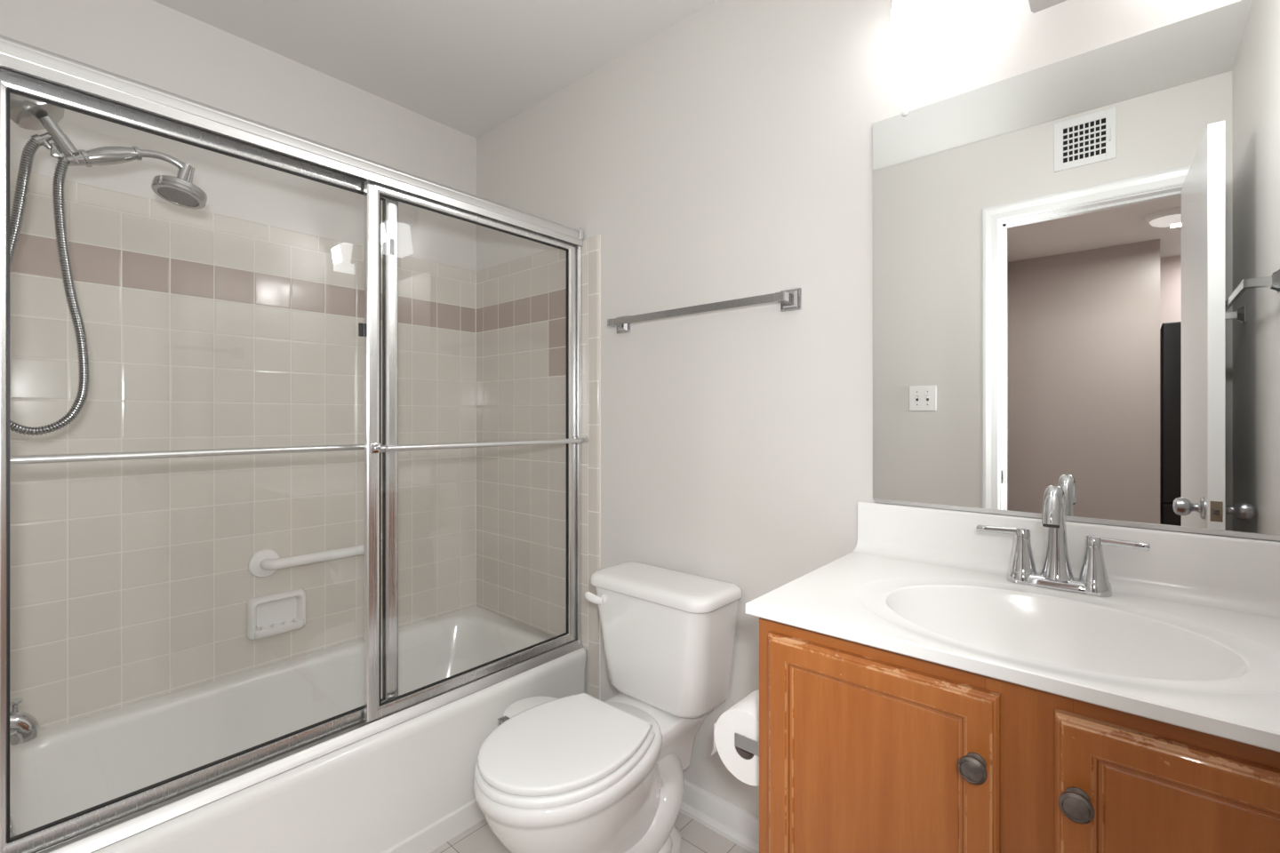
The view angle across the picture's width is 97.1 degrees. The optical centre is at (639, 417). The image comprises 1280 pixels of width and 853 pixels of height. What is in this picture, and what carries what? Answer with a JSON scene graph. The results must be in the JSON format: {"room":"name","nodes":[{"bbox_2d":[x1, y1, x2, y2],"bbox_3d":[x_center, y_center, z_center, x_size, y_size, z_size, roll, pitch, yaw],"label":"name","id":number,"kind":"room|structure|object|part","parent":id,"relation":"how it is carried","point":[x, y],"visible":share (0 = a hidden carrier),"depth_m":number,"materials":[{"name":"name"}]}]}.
{"room":"bathroom","nodes":[
{"label":"bathroom","id":0,"kind":"room"},
{"bbox_2d":[0,0,476,271],"bbox_3d":[-1.256,-0.014,1.961,0.100,2.540,1.710,0,0,41],"label":"wall","id":1,"kind":"structure","parent":0,"point":[151,43],"depth_m":1.85,"materials":[{"name":"paint"}]},
{"bbox_2d":[9,189,475,731],"bbox_3d":[-1.212,0.124,1.929,0.008,1.424,1.484,0,0,41],"label":"wall tiles","id":2,"kind":"structure","parent":1,"relation":"attached to","point":[132,582],"depth_m":1.74,"materials":[{"name":"beige tile"}]},
{"bbox_2d":[246,588,306,640],"bbox_3d":[-1.206,0.659,1.890,0.052,0.136,0.174,0,0,41],"label":"soap dish","id":3,"kind":"object","parent":2,"relation":"attached to","point":[281,612],"visible":1,"depth_m":1.89,"materials":[{"name":"white ceramic"}]},
{"bbox_2d":[248,531,382,577],"bbox_3d":[-1.100,0.484,2.002,0.065,0.093,0.473,0,0,41],"label":"grab bar","id":4,"kind":"object","parent":2,"relation":"attached to","point":[265,563],"visible":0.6,"depth_m":1.89,"materials":[{"name":"white ceramic"}]},
{"bbox_3d":[-1.099,0.484,2.000,0.062,0.036,0.415,0,0,41],"label":"rail","id":5,"kind":"part","parent":4,"relation":"part of","materials":[{"name":"white ceramic"}]},
{"bbox_2d":[9,168,475,283],"bbox_3d":[-1.209,-0.616,1.932,0.008,0.056,1.492,0,0,41],"label":"wall tile","id":6,"kind":"structure","parent":1,"relation":"attached to","point":[42,185],"depth_m":1.77,"materials":[{"name":"beige tile"}]},
{"bbox_2d":[475,271,476,606],"bbox_3d":[-0.722,0.096,2.485,0.002,1.480,0.002,0,0,41],"label":"trim","id":7,"kind":"structure","parent":1,"relation":"attached to","point":[476,271],"depth_m":2.48,"materials":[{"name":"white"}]},
{"bbox_2d":[152,0,717,138],"bbox_3d":[-0.288,-1.259,1.126,2.455,0.050,1.500,0,0,41],"label":"ceiling","id":8,"kind":"structure","parent":0,"point":[469,68],"depth_m":1.84,"materials":[{"name":"paint"}]},
{"bbox_2d":[429,811,751,852],"bbox_3d":[-0.324,1.231,1.085,2.455,0.050,1.610,0,0,41],"label":"floor","id":9,"kind":"structure","parent":0,"point":[695,837],"depth_m":1.61,"materials":[{"name":"tile"}]},
{"bbox_2d":[9,606,586,852],"bbox_3d":[-0.941,1.017,1.694,0.706,0.378,1.482,0,0,41],"label":"bathtub","id":10,"kind":"object","parent":9,"relation":"on","point":[407,787],"visible":0.62,"depth_m":1.58,"materials":[{"name":"white ceramic"}]},
{"bbox_3d":[-1.377,0.906,1.242,0.072,0.072,0.017,0,0,41],"label":"overflow plate","id":11,"kind":"part","parent":10,"relation":"part of","materials":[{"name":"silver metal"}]},
{"bbox_2d":[0,34,588,852],"bbox_3d":[-0.726,0.072,1.508,0.155,1.510,1.483,0,0,43],"label":"sliding shower door","id":12,"kind":"structure","parent":10,"relation":"on","point":[27,70],"depth_m":1.41,"materials":[{"name":"metal"}]},
{"bbox_3d":[-0.929,0.088,1.294,0.020,1.438,0.760,0,0,41],"label":"sliding panel","id":13,"kind":"part","parent":12,"relation":"part of","materials":[{"name":"glass"}]},
{"bbox_3d":[-0.478,0.086,1.766,0.020,1.433,0.740,0,0,41],"label":"sliding panel","id":14,"kind":"part","parent":12,"relation":"part of","materials":[{"name":"glass"}]},
{"bbox_2d":[497,696,557,726],"bbox_3d":[-0.307,1.030,1.653,0.196,0.351,0.205,0,0,41],"label":"waste bin","id":15,"kind":"object","parent":9,"relation":"on","point":[516,708],"visible":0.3,"depth_m":1.69,"materials":[{"name":"white plastic"}]},
{"bbox_3d":[-0.304,0.872,1.657,0.196,0.031,0.196,0,0,41],"label":"lid","id":16,"kind":"part","parent":15,"relation":"part of","materials":[{"name":"white plastic"}]},
{"bbox_2d":[473,561,742,852],"bbox_3d":[-0.094,0.837,1.475,0.440,0.738,0.718,0,0,41],"label":"toilet","id":17,"kind":"object","parent":9,"relation":"on","point":[581,772],"visible":1,"depth_m":1.47,"materials":[{"name":"white ceramic"}]},
{"bbox_3d":[-0.194,0.782,1.361,0.344,0.019,0.398,0,0,41],"label":"lid","id":18,"kind":"part","parent":17,"relation":"part of","materials":[{"name":"white plastic"}]},
{"bbox_3d":[-0.194,0.803,1.361,0.356,0.019,0.410,0,0,41],"label":"seat","id":19,"kind":"part","parent":17,"relation":"part of","materials":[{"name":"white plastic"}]},
{"bbox_3d":[-0.133,0.538,1.685,0.078,0.029,0.026,0,0,26],"label":"flush lever","id":20,"kind":"part","parent":17,"relation":"part of","materials":[{"name":"white plastic"}]},
{"bbox_3d":[0.062,0.487,1.656,0.440,0.038,0.213,0,0,41],"label":"tank lid","id":21,"kind":"part","parent":17,"relation":"part of","materials":[{"name":"white ceramic"}]},
{"bbox_3d":[0.064,0.663,1.657,0.416,0.314,0.192,0,0,41],"label":"tank","id":22,"kind":"part","parent":17,"relation":"part of","materials":[{"name":"white ceramic"}]},
{"bbox_2d":[759,617,1279,852],"bbox_3d":[0.652,0.774,0.918,0.762,0.864,0.578,0,0,41],"label":"vanity cabinet","id":23,"kind":"object","parent":9,"relation":"on","point":[863,748],"visible":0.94,"depth_m":0.76,"materials":[{"name":"brown wood"}]},
{"bbox_2d":[734,732,759,756],"bbox_3d":[0.261,0.628,1.120,0.094,0.048,0.160,0,0,41],"label":"toilet paper holder","id":24,"kind":"object","parent":23,"relation":"attached to","point":[748,745],"visible":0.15,"depth_m":1.08,"materials":[{"name":"grey metal"}]},
{"bbox_2d":[711,689,759,786],"bbox_3d":[0.235,0.640,1.142,0.148,0.139,0.110,0,0,41],"label":"toilet paper roll","id":25,"kind":"object","parent":24,"relation":"hanging from","point":[742,718],"visible":0.55,"depth_m":1.11,"materials":[{"name":"white paper"}]},
{"bbox_3d":[0.346,0.724,0.854,0.241,0.619,0.004,0,0,41],"label":"door panel","id":26,"kind":"part","parent":23,"relation":"part of","materials":[{"name":"brown wood"}]},
{"bbox_3d":[0.359,0.366,0.867,0.297,0.050,0.018,0,0,41],"label":"rail","id":27,"kind":"part","parent":23,"relation":"part of","materials":[{"name":"brown wood"}]},
{"bbox_3d":[0.345,0.724,0.854,0.337,0.715,0.019,0,0,41],"label":"door","id":28,"kind":"part","parent":23,"relation":"part of","materials":[{"name":"brown wood"}]},
{"bbox_3d":[0.438,0.459,0.742,0.034,0.034,0.029,0,0,41],"label":"knob","id":29,"kind":"part","parent":23,"relation":"part of","materials":[{"name":"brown metal"}]},
{"bbox_2d":[745,501,1279,752],"bbox_3d":[0.656,0.331,0.932,0.774,0.250,0.552,0,0,41],"label":"countertop","id":30,"kind":"structure","parent":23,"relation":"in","point":[1187,636],"depth_m":0.97,"materials":[{"name":"white stone"}]},
{"bbox_2d":[976,485,1150,597],"bbox_3d":[0.785,0.221,1.065,0.180,0.197,0.212,0,0,-9],"label":"faucet","id":31,"kind":"object","parent":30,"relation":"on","point":[1056,573],"visible":1,"depth_m":1.05,"materials":[{"name":"silver metal"}]},
{"bbox_3d":[0.713,0.224,1.129,0.067,0.014,0.020,0,0,41],"label":"lever","id":32,"kind":"part","parent":31,"relation":"part of","materials":[{"name":"silver metal"}]},
{"bbox_3d":[0.747,0.268,1.103,0.052,0.103,0.052,0,0,41],"label":"handle","id":33,"kind":"part","parent":31,"relation":"part of","materials":[{"name":"silver metal"}]},
{"bbox_3d":[0.759,0.212,1.034,0.054,0.180,0.144,0,0,41],"label":"spout","id":34,"kind":"part","parent":31,"relation":"part of","materials":[{"name":"silver metal"}]},
{"bbox_3d":[0.788,0.310,1.068,0.160,0.020,0.053,0,0,41],"label":"plate","id":35,"kind":"part","parent":31,"relation":"part of","materials":[{"name":"silver metal"}]},
{"bbox_3d":[0.829,0.268,1.033,0.052,0.103,0.052,0,0,41],"label":"handle","id":36,"kind":"part","parent":31,"relation":"part of","materials":[{"name":"silver metal"}]},
{"bbox_3d":[0.859,0.224,1.002,0.067,0.014,0.020,0,0,41],"label":"lever","id":37,"kind":"part","parent":31,"relation":"part of","materials":[{"name":"silver metal"}]},
{"bbox_3d":[0.519,0.459,0.671,0.034,0.034,0.029,0,0,41],"label":"knob","id":38,"kind":"part","parent":23,"relation":"part of","materials":[{"name":"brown metal"}]},
{"bbox_3d":[0.644,0.724,0.594,0.337,0.715,0.019,0,0,41],"label":"door","id":39,"kind":"part","parent":23,"relation":"part of","materials":[{"name":"brown wood"}]},
{"bbox_3d":[0.649,0.366,0.616,0.280,0.050,0.018,0,0,41],"label":"rail","id":40,"kind":"part","parent":23,"relation":"part of","materials":[{"name":"brown wood"}]},
{"bbox_3d":[0.644,0.724,0.594,0.241,0.619,0.004,0,0,41],"label":"door panel","id":41,"kind":"part","parent":23,"relation":"part of","materials":[{"name":"brown wood"}]},
{"bbox_2d":[476,0,1275,818],"bbox_3d":[0.274,-0.014,1.697,2.555,2.540,0.100,0,0,41],"label":"wall","id":42,"kind":"structure","parent":0,"point":[725,155],"depth_m":1.62,"materials":[{"name":"paint"}]},
{"bbox_2d":[476,253,588,694],"bbox_3d":[-0.454,0.309,2.259,0.719,1.794,0.008,0,0,41],"label":"wall tiles","id":43,"kind":"structure","parent":42,"relation":"attached to","point":[521,316],"depth_m":2.25,"materials":[{"name":"beige tile"}]},
{"bbox_2d":[476,238,588,283],"bbox_3d":[-0.454,-0.616,2.259,0.719,0.056,0.008,0,0,41],"label":"trim","id":44,"kind":"structure","parent":42,"relation":"attached to","point":[553,255],"depth_m":2.25,"materials":[{"name":"beige tile"}]},
{"bbox_2d":[588,234,599,699],"bbox_3d":[-0.164,0.281,2.006,0.050,1.850,0.008,0,0,41],"label":"trim","id":45,"kind":"structure","parent":42,"relation":"attached to","point":[593,241],"depth_m":2.00,"materials":[{"name":"beige tile"}]},
{"bbox_2d":[599,234,600,700],"bbox_3d":[-0.141,0.281,1.991,0.006,1.851,0.002,0,0,41],"label":"trim","id":46,"kind":"structure","parent":42,"relation":"attached to","point":[599,235],"depth_m":1.99,"materials":[{"name":"white"}]},
{"bbox_2d":[607,288,801,334],"bbox_3d":[0.154,-0.315,1.691,0.666,0.056,0.069,0,0,41],"label":"towel bar","id":47,"kind":"object","parent":42,"relation":"attached to","point":[789,300],"visible":1,"depth_m":1.59,"materials":[{"name":"silver metal"}]},
{"bbox_3d":[-0.076,-0.315,1.891,0.056,0.056,0.069,0,0,41],"label":"post","id":48,"kind":"part","parent":47,"relation":"part of","materials":[{"name":"silver metal"}]},
{"bbox_3d":[0.385,-0.315,1.491,0.056,0.056,0.069,0,0,41],"label":"post","id":49,"kind":"part","parent":47,"relation":"part of","materials":[{"name":"silver metal"}]},
{"bbox_2d":[680,779,759,852],"bbox_3d":[0.200,1.163,1.679,0.918,0.086,0.026,0,0,41],"label":"baseboard","id":50,"kind":"structure","parent":42,"relation":"attached to","point":[736,825],"depth_m":1.64,"materials":[{"name":"white"}]},
{"bbox_2d":[888,0,1067,62],"bbox_3d":[0.799,-0.931,1.057,0.586,0.255,0.177,0,0,41],"label":"vanity light","id":51,"kind":"object","parent":42,"relation":"attached to","point":[919,28],"visible":1,"depth_m":1.17,"materials":[{"name":"white glass"}]},
{"bbox_3d":[0.610,-0.874,1.192,0.124,0.140,0.132,0,0,41],"label":"lamp shade","id":52,"kind":"part","parent":51,"relation":"part of","materials":[{"name":"white glass"}]},
{"bbox_3d":[0.786,-0.874,1.039,0.124,0.140,0.132,0,0,41],"label":"lamp shade","id":53,"kind":"part","parent":51,"relation":"part of","materials":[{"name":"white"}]},
{"bbox_2d":[853,501,1279,617],"bbox_3d":[0.818,0.263,1.119,0.774,0.114,0.057,0,0,41],"label":"backsplash","id":54,"kind":"structure","parent":42,"relation":"attached to","point":[1233,573],"depth_m":1.06,"materials":[{"name":"white stone"}]},
{"bbox_2d":[872,0,1279,541],"bbox_3d":[0.845,-0.260,1.127,0.744,0.930,0.011,0,0,41],"label":"wall mirror","id":55,"kind":"object","parent":42,"relation":"attached to","point":[1076,259],"visible":1,"depth_m":1.10,"materials":[{"name":"white mirror"}]},
{"bbox_3d":[-0.816,-0.039,0.519,2.455,2.490,0.110,0,0,41],"label":"wall","id":56,"kind":"structure","parent":0,"visible":0},
{"bbox_2d":[9,92,207,435],"bbox_3d":[-1.280,-0.375,1.307,0.110,0.829,0.453,0,0,41],"label":"shower","id":57,"kind":"object","parent":56,"relation":"attached to","point":[27,113],"visible":0.95,"depth_m":1.28,"materials":[{"name":"grey metal"}]},
{"bbox_2d":[30,132,52,149],"bbox_3d":[-1.327,-0.617,1.254,0.022,0.038,0.036,0,0,41],"label":"bracket","id":58,"kind":"object","parent":57,"relation":"attached to","point":[36,140],"depth_m":1.25,"materials":[{"name":"metal"}]},
{"bbox_3d":[-1.304,-0.623,1.270,0.038,0.091,0.066,0,0,41],"label":"holder arm","id":59,"kind":"part","parent":57,"relation":"part of","materials":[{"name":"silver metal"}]},
{"bbox_3d":[-1.231,-0.617,1.364,0.040,0.087,0.224,0,0,41],"label":"handle","id":60,"kind":"part","parent":57,"relation":"part of","materials":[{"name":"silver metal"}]},
{"bbox_3d":[-1.421,0.124,1.123,0.750,1.424,0.008,0,0,41],"label":"wall tiles","id":61,"kind":"structure","parent":56,"relation":"attached to","visible":0},
{"bbox_2d":[9,697,39,745],"bbox_3d":[-1.379,0.657,1.193,0.051,0.095,0.154,0,0,41],"label":"tub spout","id":62,"kind":"object","parent":61,"relation":"attached to","point":[24,727],"visible":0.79,"depth_m":1.22,"materials":[{"name":"silver metal"}]},
{"bbox_3d":[-1.353,0.625,1.224,0.026,0.029,0.026,0,0,41],"label":"diverter knob","id":63,"kind":"part","parent":62,"relation":"part of","materials":[{"name":"silver metal"}]}
]}

